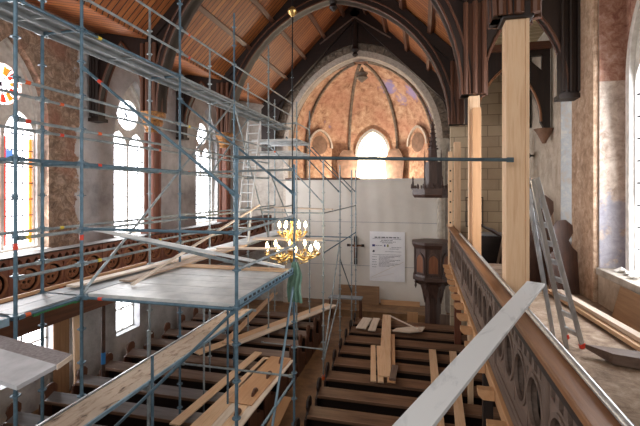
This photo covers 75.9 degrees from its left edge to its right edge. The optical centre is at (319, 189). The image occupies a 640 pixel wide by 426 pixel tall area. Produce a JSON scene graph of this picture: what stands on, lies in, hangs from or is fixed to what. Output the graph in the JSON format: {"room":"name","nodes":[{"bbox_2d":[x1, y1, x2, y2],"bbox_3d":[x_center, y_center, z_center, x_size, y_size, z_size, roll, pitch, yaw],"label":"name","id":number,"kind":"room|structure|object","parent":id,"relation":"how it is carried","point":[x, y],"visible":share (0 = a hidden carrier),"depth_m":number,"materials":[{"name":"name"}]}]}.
{"room":"church","nodes":[
{"label":"church","id":0,"kind":"room"},
{"bbox_2d":[0,0,232,425],"bbox_3d":[-7.133,0.200,12.543,0.500,11.000,18.900,0,0,14],"label":"wall","id":1,"kind":"structure","parent":0,"point":[62,71],"depth_m":12.25,"materials":[{"name":"paint"}]},
{"bbox_2d":[0,38,39,252],"bbox_3d":[-7.848,-1.145,10.093,0.265,5.390,2.000,0,0,14],"label":"window","id":2,"kind":"structure","parent":1,"relation":"in","point":[28,142],"depth_m":10.58,"materials":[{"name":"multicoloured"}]},
{"bbox_2d":[18,327,46,346],"bbox_3d":[-7.698,4.050,10.520,0.100,1.400,1.500,0,0,14],"label":"window","id":3,"kind":"structure","parent":1,"relation":"in","point":[33,337],"depth_m":10.96,"materials":[{"name":"white"}]},
{"bbox_2d":[116,302,132,332],"bbox_3d":[-6.823,4.075,14.037,0.100,1.450,1.150,0,0,14],"label":"window","id":4,"kind":"structure","parent":1,"relation":"in","point":[124,310],"depth_m":14.22,"materials":[{"name":"white"}]},
{"bbox_2d":[114,85,145,235],"bbox_3d":[-6.781,-1.145,14.383,0.265,5.390,2.040,0,0,14],"label":"window","id":5,"kind":"structure","parent":1,"relation":"in","point":[128,186],"depth_m":14.51,"materials":[{"name":"white"}]},
{"bbox_2d":[196,113,212,223],"bbox_3d":[-5.591,-1.145,19.167,0.265,5.390,1.940,0,0,14],"label":"window","id":6,"kind":"structure","parent":1,"relation":"in","point":[202,182],"depth_m":19.59,"materials":[{"name":"white"}]},
{"bbox_2d":[27,0,348,104],"bbox_3d":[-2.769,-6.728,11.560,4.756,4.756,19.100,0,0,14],"label":"ceiling","id":7,"kind":"structure","parent":0,"point":[249,20],"depth_m":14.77,"materials":[{"name":"wood"}]},
{"bbox_2d":[198,5,288,80],"bbox_3d":[-3.423,-5.500,13.166,0.246,0.246,15.900,0,0,14],"label":"beam","id":8,"kind":"structure","parent":7,"relation":"attached to","point":[201,9],"depth_m":14.34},
{"bbox_2d":[251,0,306,59],"bbox_3d":[-2.501,-6.450,12.936,0.246,0.246,15.900,0,0,14],"label":"beam","id":9,"kind":"structure","parent":7,"relation":"attached to","point":[256,3],"depth_m":15.55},
{"bbox_2d":[287,0,296,213],"label":"chain","id":10,"kind":"object","parent":7,"relation":"hanging from","point":[292,11],"depth_m":10.67,"materials":[{"name":"metal"}]},
{"bbox_2d":[261,6,446,150],"bbox_3d":[1.675,-5.408,19.575,9.600,7.015,0.380,0,0,14],"label":"roof truss","id":11,"kind":"object","parent":7,"relation":"attached to","point":[356,27],"visible":0.83,"depth_m":19.56,"materials":[{"name":"brown wood"}]},
{"bbox_2d":[351,19,358,56],"bbox_3d":[1.675,-7.525,19.575,0.400,2.350,0.380,0,0,14],"label":"pendant","id":12,"kind":"object","parent":11,"relation":"attached to","point":[354,22],"depth_m":19.49,"materials":[{"name":"brown wood"}]},
{"bbox_2d":[31,299,449,425],"bbox_3d":[-0.727,5.850,9.919,14.200,0.300,20.900,0,0,14],"label":"floor","id":13,"kind":"structure","parent":0,"point":[306,382],"depth_m":13.32,"materials":[{"name":"wood"}]},
{"bbox_2d":[1,401,102,425],"bbox_3d":[-4.186,5.101,8.213,4.770,1.199,0.799,0,0,14],"label":"pew","id":14,"kind":"object","parent":13,"relation":"on","point":[24,419],"visible":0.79,"depth_m":8.55,"materials":[{"name":"brown wood"}]},
{"bbox_2d":[53,319,68,392],"bbox_3d":[-7.095,4.100,11.245,0.030,3.200,0.500,0,0,14],"label":"wall panel","id":15,"kind":"object","parent":13,"relation":"on","point":[61,329],"visible":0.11,"depth_m":11.26,"materials":[{"name":"wood"}]},
{"bbox_2d":[72,315,79,383],"bbox_3d":[-6.263,4.100,10.549,0.210,3.205,0.230,0,0,14],"label":"stud","id":16,"kind":"object","parent":13,"relation":"on","point":[75,320],"visible":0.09,"depth_m":10.50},
{"bbox_2d":[101,306,105,376],"bbox_3d":[-5.676,4.100,10.738,0.112,3.200,0.106,0,0,14],"label":"post","id":17,"kind":"object","parent":13,"relation":"on","point":[103,353],"visible":0.66,"depth_m":10.70,"materials":[{"name":"blue"}]},
{"bbox_2d":[38,382,241,425],"bbox_3d":[-3.969,5.101,9.087,4.770,1.199,0.799,0,0,14],"label":"pew","id":18,"kind":"object","parent":13,"relation":"on","point":[54,401],"visible":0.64,"depth_m":9.05,"materials":[{"name":"brown wood"}]},
{"bbox_2d":[232,360,292,425],"bbox_3d":[-1.267,4.662,9.486,0.191,0.035,3.600,0,0,15],"label":"board","id":19,"kind":"object","parent":18,"relation":"on","point":[249,411],"visible":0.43,"depth_m":8.94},
{"bbox_2d":[229,356,290,405],"bbox_3d":[-1.415,4.631,10.116,0.600,0.018,2.551,0,0,16],"label":"board","id":20,"kind":"object","parent":19,"relation":"on","point":[257,380],"visible":0.95,"depth_m":9.84,"materials":[{"name":"wood"}]},
{"bbox_2d":[36,308,255,425],"bbox_3d":[-2.708,4.150,7.796,0.868,3.100,6.022,0,0,14],"label":"wooden plank","id":21,"kind":"object","parent":13,"relation":"on","point":[89,409],"visible":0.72,"depth_m":6.59,"materials":[{"name":"brown wood"}]},
{"bbox_2d":[0,0,293,425],"bbox_3d":[-2.980,0.200,10.036,0.854,11.000,12.839,0,0,14],"label":"scaffold","id":22,"kind":"object","parent":13,"relation":"on","point":[20,13],"visible":0.77,"depth_m":6.91,"materials":[{"name":"metal"}]},
{"bbox_2d":[0,335,72,389],"bbox_3d":[-3.473,1.755,4.360,1.942,0.110,0.565,0,0,25],"label":"board","id":23,"kind":"object","parent":22,"relation":"on","point":[22,363],"visible":1,"depth_m":4.11,"materials":[{"name":"wood"}]},
{"bbox_2d":[66,249,220,287],"bbox_3d":[-3.284,1.540,8.649,0.201,0.035,4.414,0,0,19],"label":"plank","id":24,"kind":"object","parent":22,"relation":"on","point":[126,272],"visible":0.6,"depth_m":7.66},
{"bbox_2d":[238,121,260,241],"bbox_3d":[-2.167,-0.280,12.415,0.450,3.649,0.676,0,0,38],"label":"ladder","id":25,"kind":"object","parent":22,"relation":"attached to","point":[259,124],"visible":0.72,"depth_m":12.41,"materials":[{"name":"metal"}]},
{"bbox_2d":[71,366,263,425],"bbox_3d":[-3.751,5.101,9.960,4.770,1.199,0.799,0,0,14],"label":"pew","id":26,"kind":"object","parent":13,"relation":"on","point":[167,396],"visible":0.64,"depth_m":9.78,"materials":[{"name":"brown wood"}]},
{"bbox_2d":[169,351,261,425],"bbox_3d":[-2.335,4.662,9.958,0.221,0.035,3.806,0,0,17],"label":"board","id":27,"kind":"object","parent":26,"relation":"on","point":[210,393],"visible":0.95,"depth_m":9.31,"materials":[{"name":"wood"}]},
{"bbox_2d":[190,357,268,425],"bbox_3d":[-1.995,4.662,9.668,0.190,0.035,3.604,0,0,17],"label":"board","id":28,"kind":"object","parent":26,"relation":"on","point":[211,409],"visible":0.75,"depth_m":9.09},
{"bbox_2d":[99,353,275,425],"bbox_3d":[-3.534,5.101,10.833,4.770,1.199,0.799,0,0,14],"label":"pew","id":29,"kind":"object","parent":13,"relation":"on","point":[193,379],"visible":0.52,"depth_m":10.64,"materials":[{"name":"brown wood"}]},
{"bbox_2d":[123,341,287,400],"bbox_3d":[-3.317,5.101,11.707,4.770,1.199,0.799,0,0,14],"label":"pew","id":30,"kind":"object","parent":13,"relation":"on","point":[133,355],"visible":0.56,"depth_m":11.53,"materials":[{"name":"brown wood"}]},
{"bbox_2d":[201,360,265,425],"bbox_3d":[-1.855,4.662,9.607,0.191,0.035,3.350,0,0,15],"label":"board","id":31,"kind":"object","parent":30,"relation":"on","point":[216,414],"visible":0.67,"depth_m":8.60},
{"bbox_2d":[194,303,329,354],"bbox_3d":[-1.593,4.600,13.998,0.300,0.043,6.016,0,1,40],"label":"board","id":32,"kind":"object","parent":30,"relation":"on","point":[251,332],"visible":0.58,"depth_m":13.49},
{"bbox_2d":[222,292,277,343],"bbox_3d":[-2.379,4.490,14.916,0.200,0.230,5.415,0,0,10],"label":"board","id":33,"kind":"object","parent":32,"relation":"on","point":[264,303],"visible":0.73,"depth_m":14.52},
{"bbox_2d":[229,304,335,345],"bbox_3d":[-1.023,4.560,14.114,0.260,0.044,5.010,0,1,40],"label":"board","id":34,"kind":"object","parent":32,"relation":"on","point":[282,325],"visible":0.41,"depth_m":13.66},
{"bbox_2d":[143,331,296,390],"bbox_3d":[-3.100,5.101,12.580,4.770,1.199,0.799,0,0,14],"label":"pew","id":35,"kind":"object","parent":13,"relation":"on","point":[157,344],"visible":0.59,"depth_m":12.25,"materials":[{"name":"brown wood"}]},
{"bbox_2d":[161,322,304,376],"bbox_3d":[-2.882,5.101,13.454,4.770,1.199,0.799,0,0,14],"label":"pew","id":36,"kind":"object","parent":13,"relation":"on","point":[172,334],"visible":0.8,"depth_m":13.04,"materials":[{"name":"brown wood"}]},
{"bbox_2d":[181,314,312,364],"bbox_3d":[-2.665,5.101,14.327,4.770,1.199,0.799,0,0,14],"label":"pew","id":37,"kind":"object","parent":13,"relation":"on","point":[185,325],"visible":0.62,"depth_m":13.86,"materials":[{"name":"brown wood"}]},
{"bbox_2d":[191,308,318,353],"bbox_3d":[-2.448,5.101,15.200,4.770,1.199,0.799,0,0,14],"label":"pew","id":38,"kind":"object","parent":13,"relation":"on","point":[258,322],"visible":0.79,"depth_m":14.82,"materials":[{"name":"brown wood"}]},
{"bbox_2d":[205,309,324,344],"bbox_3d":[-2.230,5.101,16.074,4.770,1.199,0.799,0,0,14],"label":"pew","id":39,"kind":"object","parent":13,"relation":"on","point":[262,314],"visible":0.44,"depth_m":15.69,"materials":[{"name":"brown wood"}]},
{"bbox_2d":[267,396,290,425],"bbox_3d":[-1.052,5.435,9.691,0.280,0.496,1.314,0,0,19],"label":"board","id":40,"kind":"object","parent":13,"relation":"on","point":[282,406],"visible":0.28,"depth_m":9.90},
{"bbox_2d":[82,66,513,425],"bbox_3d":[-0.326,1.897,6.661,6.096,7.605,2.688,0,0,14],"label":"scaffold","id":41,"kind":"object","parent":13,"relation":"on","point":[220,287],"visible":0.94,"depth_m":6.33,"materials":[{"name":"metal"}]},
{"bbox_2d":[110,234,249,267],"bbox_3d":[-2.373,1.070,7.237,2.421,0.835,0.060,0,0,-31],"label":"metal beam","id":42,"kind":"structure","parent":41,"relation":"on","point":[156,244],"depth_m":7.31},
{"bbox_2d":[119,245,247,281],"bbox_3d":[-2.678,1.515,9.013,0.240,0.030,4.403,0,0,16],"label":"plank","id":43,"kind":"object","parent":41,"relation":"on","point":[196,259],"visible":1,"depth_m":8.07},
{"bbox_2d":[93,227,284,268],"bbox_3d":[-2.108,1.040,7.120,3.216,0.927,0.160,0,0,-29],"label":"metal beam","id":44,"kind":"structure","parent":41,"relation":"on","point":[116,233],"depth_m":6.95,"materials":[{"name":"metal"}]},
{"bbox_2d":[131,204,259,285],"bbox_3d":[-2.326,0.965,8.771,0.050,1.167,4.522,0,0,18],"label":"pole","id":45,"kind":"object","parent":41,"relation":"on","point":[135,282],"visible":1,"depth_m":7.74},
{"bbox_2d":[287,261,301,302],"bbox_3d":[-0.499,1.785,7.949,0.313,0.810,0.075,0,0,14],"label":"cloth","id":46,"kind":"object","parent":41,"relation":"hanging from","point":[295,280],"visible":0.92,"depth_m":7.93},
{"bbox_2d":[251,102,356,379],"bbox_3d":[-0.439,1.400,15.669,2.782,8.600,6.318,0,0,14],"label":"scaffold","id":47,"kind":"object","parent":13,"relation":"on","point":[272,142],"visible":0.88,"depth_m":14.49,"materials":[{"name":"grey metal"}]},
{"bbox_2d":[328,294,362,320],"bbox_3d":[1.119,5.175,17.858,1.450,1.050,0.500,0,0,14],"label":"work table","id":48,"kind":"object","parent":13,"relation":"on","point":[347,297],"visible":0.9,"depth_m":17.79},
{"bbox_2d":[291,298,424,322],"bbox_3d":[2.341,5.550,21.006,6.200,0.300,5.500,0,0,14],"label":"platform","id":49,"kind":"object","parent":13,"relation":"on","point":[368,310],"depth_m":18.57,"materials":[{"name":"wood"}]},
{"bbox_2d":[338,284,378,304],"bbox_3d":[1.845,5.000,19.532,1.950,0.899,0.129,0,0,14],"label":"panel","id":50,"kind":"object","parent":49,"relation":"on","point":[370,294],"visible":0.71,"depth_m":19.46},
{"bbox_2d":[304,395,454,425],"bbox_3d":[2.166,5.101,8.436,4.970,1.199,0.799,0,0,14],"label":"pew","id":51,"kind":"object","parent":13,"relation":"on","point":[315,415],"visible":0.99,"depth_m":8.66,"materials":[{"name":"brown wood"}]},
{"bbox_2d":[338,338,449,367],"bbox_3d":[3.035,5.101,11.930,4.970,1.199,0.799,0,0,14],"label":"pew","id":52,"kind":"object","parent":13,"relation":"on","point":[406,357],"visible":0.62,"depth_m":11.97,"materials":[{"name":"brown wood"}]},
{"bbox_2d":[344,328,464,355],"bbox_3d":[3.252,5.101,12.803,4.970,1.199,0.799,0,0,14],"label":"pew","id":53,"kind":"object","parent":13,"relation":"on","point":[350,340],"visible":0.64,"depth_m":12.77,"materials":[{"name":"brown wood"}]},
{"bbox_2d":[331,349,481,385],"bbox_3d":[2.818,5.101,11.056,4.970,1.199,0.799,0,0,14],"label":"pew","id":54,"kind":"object","parent":13,"relation":"on","point":[361,366],"visible":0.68,"depth_m":11.12,"materials":[{"name":"brown wood"}]},
{"bbox_2d":[387,334,395,383],"bbox_3d":[2.020,4.662,11.580,0.201,0.035,3.358,0,0,10],"label":"board","id":55,"kind":"object","parent":54,"relation":"on","point":[392,335],"visible":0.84,"depth_m":11.65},
{"bbox_2d":[378,314,390,376],"bbox_3d":[2.036,4.622,12.658,0.301,0.035,5.063,0,0,10],"label":"board","id":56,"kind":"object","parent":55,"relation":"on","point":[385,349],"visible":0.91,"depth_m":11.91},
{"bbox_2d":[315,377,500,425],"bbox_3d":[2.383,5.101,9.310,4.970,1.199,0.799,0,0,14],"label":"pew","id":57,"kind":"object","parent":13,"relation":"on","point":[345,399],"visible":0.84,"depth_m":9.42,"materials":[{"name":"brown wood"}]},
{"bbox_2d":[349,320,467,344],"bbox_3d":[3.470,5.101,13.677,4.970,1.199,0.799,0,0,14],"label":"pew","id":58,"kind":"object","parent":13,"relation":"on","point":[420,336],"visible":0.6,"depth_m":13.58,"materials":[{"name":"brown wood"}]},
{"bbox_2d":[353,312,463,334],"bbox_3d":[3.687,5.101,14.550,4.970,1.199,0.799,0,0,14],"label":"pew","id":59,"kind":"object","parent":13,"relation":"on","point":[434,328],"visible":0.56,"depth_m":14.43,"materials":[{"name":"brown wood"}]},
{"bbox_2d":[324,362,496,406],"bbox_3d":[2.600,5.101,10.183,4.970,1.199,0.799,0,0,14],"label":"pew","id":60,"kind":"object","parent":13,"relation":"on","point":[334,379],"visible":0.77,"depth_m":10.29,"materials":[{"name":"brown wood"}]},
{"bbox_2d":[429,349,444,425],"bbox_3d":[2.768,4.662,9.822,0.201,0.035,4.400,0,0,13],"label":"board","id":61,"kind":"object","parent":60,"relation":"on","point":[434,373],"visible":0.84,"depth_m":10.73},
{"bbox_2d":[449,351,465,425],"bbox_3d":[3.229,4.662,9.708,0.200,0.035,4.402,0,0,16],"label":"board","id":62,"kind":"object","parent":60,"relation":"on","point":[459,416],"visible":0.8,"depth_m":8.68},
{"bbox_2d":[412,238,449,324],"bbox_3d":[4.488,3.860,16.299,1.608,3.680,1.608,0,0,14],"label":"pulpit","id":63,"kind":"object","parent":13,"relation":"on","point":[430,254],"visible":0.8,"depth_m":15.83,"materials":[{"name":"wood"}]},
{"bbox_2d":[436,138,448,313],"bbox_3d":[5.359,1.725,18.143,0.680,7.950,0.680,0,0,14],"label":"stone pier","id":64,"kind":"object","parent":13,"relation":"on","point":[442,143],"visible":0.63,"depth_m":17.99,"materials":[{"name":"stone"}]},
{"bbox_2d":[411,120,447,197],"bbox_3d":[4.603,-1.250,16.750,1.735,3.100,2.670,0,0,14],"label":"sounding board","id":65,"kind":"object","parent":64,"relation":"attached to","point":[433,187],"visible":0.93,"depth_m":15.99,"materials":[{"name":"wood"}]},
{"bbox_2d":[454,285,460,344],"bbox_3d":[4.375,4.100,13.029,0.200,3.200,0.200,0,0,14],"label":"post","id":66,"kind":"object","parent":13,"relation":"on","point":[457,333],"visible":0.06,"depth_m":12.94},
{"bbox_2d":[482,373,492,425],"bbox_3d":[2.842,4.100,6.949,0.160,3.200,0.160,0,0,14],"label":"post","id":67,"kind":"object","parent":13,"relation":"on","point":[487,406],"visible":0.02,"depth_m":6.88,"materials":[{"name":"brown wood"}]},
{"bbox_2d":[235,58,449,312],"bbox_3d":[1.953,-1.800,20.278,14.000,15.000,0.500,0,0,14],"label":"wall","id":68,"kind":"structure","parent":0,"point":[261,184],"depth_m":21.16,"materials":[{"name":"paint"}]},
{"bbox_2d":[285,178,436,305],"bbox_3d":[1.895,2.400,19.835,7.500,6.000,0.132,0,0,14],"label":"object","id":69,"kind":"structure","parent":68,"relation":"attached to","point":[383,204],"depth_m":19.86,"materials":[{"name":"grey"}]},
{"bbox_2d":[370,231,404,281],"bbox_3d":[3.194,3.165,19.507,1.660,2.370,0.027,0,0,14],"label":"banner","id":70,"kind":"object","parent":69,"relation":"hanging from","point":[387,249],"visible":1,"depth_m":19.50,"materials":[{"name":"grey"}]},
{"bbox_2d":[276,43,449,302],"bbox_3d":[1.925,-0.535,19.956,7.760,12.470,0.160,0,0,14],"label":"trim","id":71,"kind":"structure","parent":68,"relation":"attached to","point":[361,54],"depth_m":20.08,"materials":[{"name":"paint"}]},
{"bbox_2d":[294,61,431,177],"bbox_3d":[2.485,-0.350,22.207,7.400,12.100,3.700,0,0,14],"label":"wall","id":72,"kind":"structure","parent":0,"point":[371,108],"depth_m":22.76,"materials":[{"name":"paint"}]},
{"bbox_2d":[308,129,332,177],"bbox_3d":[0.006,-1.875,23.206,1.700,3.150,0.190,0,0,-36],"label":"window","id":73,"kind":"structure","parent":72,"relation":"in","point":[320,140],"depth_m":23.23,"materials":[{"name":"paint"}]},
{"bbox_2d":[336,150,357,177],"bbox_3d":[1.570,-1.400,23.729,1.240,1.800,0.100,0,0,-8],"label":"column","id":74,"kind":"structure","parent":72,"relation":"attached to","point":[347,166],"depth_m":23.68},
{"bbox_2d":[293,61,435,177],"bbox_3d":[2.455,-2.979,22.087,7.446,6.958,3.578,0,0,14],"label":"trim","id":75,"kind":"structure","parent":72,"relation":"attached to","point":[352,64],"depth_m":21.95,"materials":[{"name":"stone"}]},
{"bbox_2d":[355,128,389,178],"bbox_3d":[3.052,-1.225,23.733,2.000,4.650,0.165,0,0,17],"label":"window","id":76,"kind":"structure","parent":72,"relation":"in","point":[372,143],"depth_m":23.79,"materials":[{"name":"beige"}]},
{"bbox_2d":[385,149,404,177],"bbox_3d":[4.190,-1.400,22.979,1.240,1.800,0.100,0,0,40],"label":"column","id":77,"kind":"structure","parent":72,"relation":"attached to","point":[394,169],"depth_m":22.93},
{"bbox_2d":[407,125,428,177],"bbox_3d":[5.194,-1.875,21.819,0.190,3.150,1.700,0,0,-24],"label":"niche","id":78,"kind":"structure","parent":72,"relation":"in","point":[418,138],"depth_m":21.83,"materials":[{"name":"paint"}]},
{"bbox_2d":[368,0,451,72],"bbox_3d":[1.749,-6.828,10.436,4.556,4.556,19.100,0,0,14],"label":"ceiling","id":79,"kind":"structure","parent":0,"point":[417,8],"depth_m":14.19,"materials":[{"name":"wood"}]},
{"bbox_2d":[426,0,435,71],"bbox_3d":[3.176,-5.500,11.524,0.246,0.246,15.900,0,0,14],"label":"rafter","id":80,"kind":"structure","parent":79,"relation":"attached to","point":[431,10],"depth_m":13.28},
{"bbox_2d":[486,0,541,28],"bbox_3d":[-0.583,-5.500,6.225,11.097,6.900,0.600,0,0,14],"label":"roof truss","id":81,"kind":"object","parent":79,"relation":"attached to","point":[496,9],"visible":0.62,"depth_m":5.26,"materials":[{"name":"brown wood"}]},
{"bbox_2d":[498,0,533,28],"bbox_3d":[2.589,-2.320,5.436,0.380,0.220,0.380,0,0,14],"label":"trim","id":82,"kind":"structure","parent":81,"relation":"attached to","point":[527,14],"depth_m":5.25,"materials":[{"name":"brown wood"}]},
{"bbox_2d":[450,74,501,325],"bbox_3d":[6.216,0.200,14.632,3.000,11.000,0.400,0,0,14],"label":"wall","id":83,"kind":"structure","parent":0,"point":[491,104],"depth_m":14.49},
{"bbox_2d":[494,20,543,44],"bbox_3d":[5.115,-4.700,9.599,2.708,0.300,19.100,0,0,14],"label":"ceiling","id":84,"kind":"structure","parent":0,"point":[535,31],"depth_m":12.20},
{"bbox_2d":[529,0,598,266],"bbox_3d":[5.667,0.200,7.246,0.500,11.000,14.800,0,0,14],"label":"wall","id":85,"kind":"structure","parent":0,"point":[545,164],"depth_m":11.42,"materials":[{"name":"paint"}]},
{"bbox_2d":[533,128,553,143],"bbox_3d":[6.244,-1.500,11.431,0.540,0.400,0.514,0,0,14],"label":"corbel","id":86,"kind":"object","parent":85,"relation":"attached to","point":[543,134],"visible":0.99,"depth_m":11.31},
{"bbox_2d":[464,40,551,127],"bbox_3d":[5.286,-2.900,11.617,2.250,2.400,0.260,0,0,14],"label":"arch","id":87,"kind":"object","parent":86,"relation":"on","point":[539,79],"visible":0.48,"depth_m":11.38,"materials":[{"name":"brown wood"}]},
{"bbox_2d":[561,101,571,243],"bbox_3d":[6.455,-0.450,10.590,0.424,3.700,0.030,0,0,14],"label":"trim","id":88,"kind":"structure","parent":85,"relation":"attached to","point":[566,107],"depth_m":10.59,"materials":[{"name":"paint"}]},
{"bbox_2d":[572,0,597,301],"bbox_3d":[5.792,-1.200,8.993,0.100,7.000,1.250,0,0,14],"label":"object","id":89,"kind":"structure","parent":85,"relation":"attached to","point":[585,108],"depth_m":8.73,"materials":[{"name":"stone"}]},
{"bbox_2d":[599,80,625,268],"bbox_3d":[5.920,-0.310,8.273,0.504,3.780,0.035,0,0,14],"label":"window reveal","id":90,"kind":"structure","parent":85,"relation":"attached to","point":[612,94],"depth_m":8.26,"materials":[{"name":"paint"}]},
{"bbox_2d":[599,0,625,81],"bbox_3d":[5.920,-3.550,8.273,0.504,2.700,0.035,0,0,14],"label":"trim","id":91,"kind":"structure","parent":85,"relation":"attached to","point":[612,13],"depth_m":8.26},
{"bbox_2d":[598,275,634,311],"bbox_3d":[4.658,1.950,4.226,0.040,0.700,8.450,0,0,14],"label":"board","id":92,"kind":"object","parent":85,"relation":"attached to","point":[608,291],"depth_m":7.93,"materials":[{"name":"wood"}]},
{"bbox_2d":[596,267,639,294],"bbox_3d":[5.534,1.650,6.919,0.500,0.140,2.900,0,0,14],"label":"window sill","id":93,"kind":"structure","parent":85,"relation":"attached to","point":[622,279],"depth_m":7.46,"materials":[{"name":"concrete"}]},
{"bbox_2d":[626,0,636,54],"bbox_3d":[5.807,-1.700,6.773,0.060,6.600,3.050,0,0,14],"label":"trim","id":94,"kind":"structure","parent":85,"relation":"attached to","point":[630,4],"depth_m":8.12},
{"bbox_2d":[626,0,639,271],"bbox_3d":[5.726,-1.320,6.562,0.265,5.840,2.840,0,0,14],"label":"window","id":95,"kind":"structure","parent":85,"relation":"in","point":[633,48],"depth_m":7.81,"materials":[{"name":"white"}]},
{"bbox_2d":[529,285,639,425],"bbox_3d":[4.163,2.390,7.414,2.500,0.180,14.600,0,0,14],"label":"floor","id":96,"kind":"structure","parent":0,"point":[621,384],"depth_m":5.63,"materials":[{"name":"wood"}]},
{"bbox_2d":[454,142,460,232],"bbox_3d":[4.742,0.325,14.174,0.220,3.950,0.228,0,0,14],"label":"post","id":97,"kind":"object","parent":96,"relation":"on","point":[457,145],"visible":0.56,"depth_m":14.07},
{"bbox_2d":[468,95,479,244],"bbox_3d":[3.675,0.035,9.803,0.240,4.530,0.248,0,0,14],"label":"post","id":98,"kind":"object","parent":96,"relation":"on","point":[473,101],"visible":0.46,"depth_m":9.71,"materials":[{"name":"wood"}]},
{"bbox_2d":[472,107,480,254],"bbox_3d":[3.630,0.200,9.515,0.190,4.200,0.180,0,0,14],"label":"post","id":99,"kind":"object","parent":96,"relation":"on","point":[476,112],"visible":0.56,"depth_m":9.43,"materials":[{"name":"wood"}]},
{"bbox_2d":[481,232,501,263],"bbox_3d":[5.140,1.800,12.375,1.100,1.000,0.800,0,0,14],"label":"storage chest","id":100,"kind":"object","parent":96,"relation":"on","point":[490,242],"visible":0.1,"depth_m":12.05,"materials":[{"name":"black plastic"}]},
{"bbox_2d":[502,18,528,307],"bbox_3d":[2.589,0.035,5.436,0.280,4.530,0.288,0,0,14],"label":"post","id":101,"kind":"object","parent":96,"relation":"on","point":[515,32],"visible":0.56,"depth_m":5.30,"materials":[{"name":"wood"}]},
{"bbox_2d":[443,224,621,425],"bbox_3d":[2.845,1.980,7.768,0.370,1.480,14.450,0,0,14],"label":"gallery railing","id":102,"kind":"object","parent":96,"relation":"on","point":[530,381],"visible":0.94,"depth_m":4.13,"materials":[{"name":"brown wood"}]},
{"bbox_2d":[448,152,452,263],"bbox_3d":[4.419,0.600,13.910,0.140,3.800,0.150,0,0,14],"label":"post","id":103,"kind":"object","parent":102,"relation":"attached to","point":[450,154],"visible":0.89,"depth_m":13.85,"materials":[{"name":"wood"}]},
{"bbox_2d":[392,281,544,425],"bbox_3d":[1.150,1.140,2.945,0.170,0.348,3.514,0,0,39],"label":"plank","id":104,"kind":"object","parent":102,"relation":"on","point":[430,407],"visible":1,"depth_m":2.69,"materials":[{"name":"paint"}]},
{"bbox_2d":[459,233,634,425],"bbox_3d":[2.617,1.213,6.253,0.050,0.052,10.600,0,0,14],"label":"tube","id":105,"kind":"object","parent":102,"relation":"on","point":[604,398],"visible":1,"depth_m":2.82,"materials":[{"name":"metal"}]},
{"bbox_2d":[529,195,553,284],"bbox_3d":[5.408,1.212,10.094,0.941,2.175,0.254,0,0,5],"label":"bench","id":106,"kind":"object","parent":96,"relation":"on","point":[534,274],"visible":0.23,"depth_m":10.04,"materials":[{"name":"brown wood"}]},
{"bbox_2d":[529,177,584,348],"bbox_3d":[3.325,1.078,5.908,1.260,2.503,0.436,0,0,-26],"label":"ladder","id":107,"kind":"object","parent":96,"relation":"on","point":[536,193],"visible":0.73,"depth_m":5.78,"materials":[{"name":"metal"}]},
{"bbox_2d":[547,220,579,294],"bbox_3d":[5.381,1.484,9.148,0.706,1.631,0.200,0,0,5],"label":"bench","id":108,"kind":"object","parent":96,"relation":"on","point":[563,230],"visible":0.73,"depth_m":9.12,"materials":[{"name":"brown wood"}]},
{"bbox_2d":[542,286,639,350],"bbox_3d":[4.755,2.230,7.061,0.141,0.070,4.815,0,0,9],"label":"lumber","id":109,"kind":"object","parent":96,"relation":"on","point":[628,340],"visible":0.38,"depth_m":6.61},
{"bbox_2d":[557,289,639,342],"bbox_3d":[4.768,2.150,6.697,0.141,0.070,4.118,0,0,9],"label":"lumber","id":110,"kind":"object","parent":109,"relation":"on","point":[618,325],"visible":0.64,"depth_m":6.79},
{"bbox_2d":[585,344,639,368],"bbox_3d":[4.236,2.210,5.322,1.330,0.140,0.380,0,0,32],"label":"board","id":111,"kind":"object","parent":96,"relation":"on","point":[615,356],"visible":1,"depth_m":5.37,"materials":[{"name":"wood"}]},
{"bbox_2d":[612,286,639,331],"bbox_3d":[4.927,1.996,6.142,0.241,0.606,2.299,0,0,14],"label":"sheet","id":112,"kind":"object","parent":96,"relation":"on","point":[626,310],"visible":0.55,"depth_m":6.77,"materials":[{"name":"wood"}]},
{"bbox_3d":[-5.786,2.390,12.157,2.300,0.180,18.800,0,0,14],"label":"floor","id":113,"kind":"structure","parent":0,"visible":0},
{"bbox_2d":[0,240,270,337],"bbox_3d":[-4.663,2.590,11.825,0.140,0.320,17.900,0,0,14],"label":"beam","id":114,"kind":"structure","parent":113,"relation":"attached to","point":[29,324],"depth_m":8.59,"materials":[{"name":"wood"}]},
{"bbox_2d":[0,215,271,315],"bbox_3d":[-4.765,1.825,11.892,0.390,1.170,18.000,0,0,14],"label":"gallery railing","id":115,"kind":"object","parent":114,"relation":"on","point":[32,283],"visible":0.48,"depth_m":9.50,"materials":[{"name":"brown wood"}]},
{"bbox_2d":[140,111,165,257],"bbox_3d":[-4.864,0.030,11.927,0.720,4.540,0.685,0,0,14],"label":"column","id":116,"kind":"structure","parent":113,"relation":"on","point":[155,136],"depth_m":11.80,"materials":[{"name":"stone"}]},
{"bbox_2d":[88,0,580,122],"bbox_3d":[-0.493,-5.500,10.840,13.150,6.900,0.600,0,0,14],"label":"roof truss","id":117,"kind":"object","parent":116,"relation":"on","point":[464,22],"visible":0.8,"depth_m":9.67,"materials":[{"name":"brown wood"}]},
{"bbox_2d":[265,221,320,264],"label":"chandelier","id":118,"kind":"object","parent":117,"relation":"hanging from","point":[289,235],"depth_m":10.63,"materials":[{"name":"metal"}]},
{"bbox_2d":[216,132,232,238],"bbox_3d":[-3.778,0.030,16.294,0.720,4.540,0.685,0,0,14],"label":"column","id":119,"kind":"structure","parent":113,"relation":"on","point":[224,195],"depth_m":16.16,"materials":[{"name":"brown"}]},
{"bbox_2d":[176,0,531,140],"bbox_3d":[0.594,-5.500,15.207,13.150,6.900,0.600,0,0,14],"label":"roof truss","id":120,"kind":"object","parent":119,"relation":"on","point":[440,54],"visible":0.7,"depth_m":15.17,"materials":[{"name":"brown wood"}]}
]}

